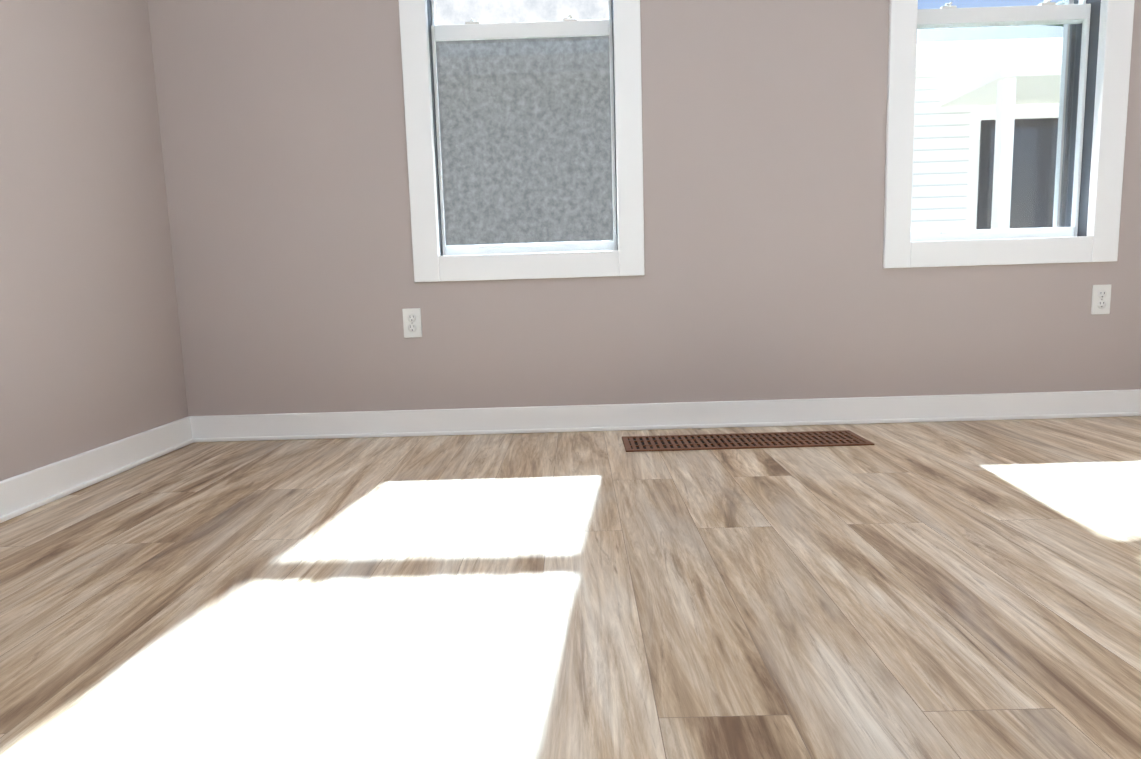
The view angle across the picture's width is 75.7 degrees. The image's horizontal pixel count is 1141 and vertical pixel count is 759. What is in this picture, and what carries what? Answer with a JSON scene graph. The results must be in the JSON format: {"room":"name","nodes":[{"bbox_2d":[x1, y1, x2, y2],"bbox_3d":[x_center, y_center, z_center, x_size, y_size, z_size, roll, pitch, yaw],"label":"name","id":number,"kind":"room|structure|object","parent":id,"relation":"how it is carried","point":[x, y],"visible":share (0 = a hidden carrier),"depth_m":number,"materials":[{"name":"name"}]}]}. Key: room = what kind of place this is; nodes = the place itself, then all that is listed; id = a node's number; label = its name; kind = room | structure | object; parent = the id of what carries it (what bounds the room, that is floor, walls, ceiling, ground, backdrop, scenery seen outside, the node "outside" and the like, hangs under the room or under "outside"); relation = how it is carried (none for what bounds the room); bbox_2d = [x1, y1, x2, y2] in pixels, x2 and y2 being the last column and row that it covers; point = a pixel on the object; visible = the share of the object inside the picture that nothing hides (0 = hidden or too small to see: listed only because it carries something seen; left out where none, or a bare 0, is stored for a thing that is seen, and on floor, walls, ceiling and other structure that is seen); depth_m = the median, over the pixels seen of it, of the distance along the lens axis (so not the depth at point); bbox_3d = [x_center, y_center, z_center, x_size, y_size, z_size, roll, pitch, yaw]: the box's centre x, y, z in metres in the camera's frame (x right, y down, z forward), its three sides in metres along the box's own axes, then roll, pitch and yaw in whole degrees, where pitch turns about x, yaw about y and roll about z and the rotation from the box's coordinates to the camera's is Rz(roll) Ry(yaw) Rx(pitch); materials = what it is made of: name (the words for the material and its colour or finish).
{"room":"empty room","nodes":[
{"label":"empty room","id":0,"kind":"room"},
{"bbox_2d":[0,0,187,480],"bbox_3d":[-1.678,-0.863,0.526,0.150,2.860,4.600,-2,7,1],"label":"wall","id":1,"kind":"structure","parent":0,"point":[91,357],"depth_m":2.36,"materials":[{"name":"paint"}]},
{"bbox_2d":[0,416,195,522],"bbox_3d":[-1.548,0.499,0.705,0.028,0.105,4.600,-2,7,1],"label":"baseboard","id":2,"kind":"structure","parent":1,"relation":"attached to","point":[23,493],"depth_m":2.34,"materials":[{"name":"white wood"}]},
{"bbox_2d":[0,416,1140,758],"bbox_3d":[0.465,0.549,0.735,4.350,0.120,4.970,-2,7,1],"label":"floor","id":3,"kind":"structure","parent":0,"point":[942,590],"depth_m":1.39,"materials":[{"name":"brown wood"}]},
{"bbox_2d":[622,430,874,451],"bbox_3d":[0.630,0.224,2.688,0.870,0.006,0.240,-2,7,1],"label":"floor vent","id":4,"kind":"object","parent":3,"relation":"in","point":[741,441],"visible":1,"depth_m":2.68,"materials":[{"name":"brown metal"}]},
{"bbox_2d":[147,0,1140,415],"bbox_3d":[0.520,-1.240,2.895,4.520,2.860,0.220,-2,7,1],"label":"wall","id":5,"kind":"structure","parent":0,"point":[285,162],"depth_m":2.89,"materials":[{"name":"paint"}]},
{"bbox_2d":[402,308,421,337],"bbox_3d":[-0.630,-0.225,2.919,0.072,0.116,0.009,-2,7,1],"label":"electrical outlet","id":6,"kind":"object","parent":5,"relation":"attached to","point":[412,326],"visible":1,"depth_m":2.92,"materials":[{"name":"white plastic"}]},
{"bbox_2d":[398,0,644,281],"bbox_3d":[-0.190,-1.397,2.894,0.905,1.985,0.289,-2,7,1],"label":"window","id":7,"kind":"structure","parent":5,"relation":"in","point":[523,120],"depth_m":2.88,"materials":[{"name":"white"}]},
{"bbox_2d":[192,389,1140,441],"bbox_3d":[0.565,0.142,2.951,4.170,0.105,0.028,-2,7,1],"label":"baseboard","id":8,"kind":"structure","parent":5,"relation":"attached to","point":[1101,403],"depth_m":2.95,"materials":[{"name":"white wood"}]},
{"bbox_2d":[883,0,1134,267],"bbox_3d":[1.650,-1.450,2.877,0.905,1.985,0.289,-2,7,1],"label":"window","id":9,"kind":"structure","parent":5,"relation":"in","point":[1097,83],"depth_m":2.85,"materials":[{"name":"white wood"}]},
{"bbox_2d":[1091,284,1110,313],"bbox_3d":[2.092,-0.315,2.892,0.072,0.116,0.009,-2,7,1],"label":"electrical outlet","id":10,"kind":"object","parent":5,"relation":"attached to","point":[1101,298],"visible":1,"depth_m":2.89,"materials":[{"name":"white plastic"}]},
{"label":"outside","id":11,"kind":"structure","parent":0,"visible":0},
{"bbox_3d":[2.845,-2.946,32.917,120.000,0.200,59.779,-2,7,1],"label":"ground","id":12,"kind":"structure","parent":11,"visible":0},
{"bbox_2d":[911,25,1062,231],"bbox_3d":[-1.053,-2.706,11.300,15.200,5.174,8.850,-2,7,1],"label":"neighbor house","id":13,"kind":"structure","parent":12,"relation":"on","point":[948,104],"depth_m":8.17,"materials":[{"name":"white"}]},
{"bbox_2d":[1048,0,1064,26],"bbox_3d":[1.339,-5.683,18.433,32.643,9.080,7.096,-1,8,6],"label":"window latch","id":14,"kind":"object","parent":12,"relation":"on","point":[1061,2],"depth_m":18.60,"materials":[{"name":"white metal"}]}
]}

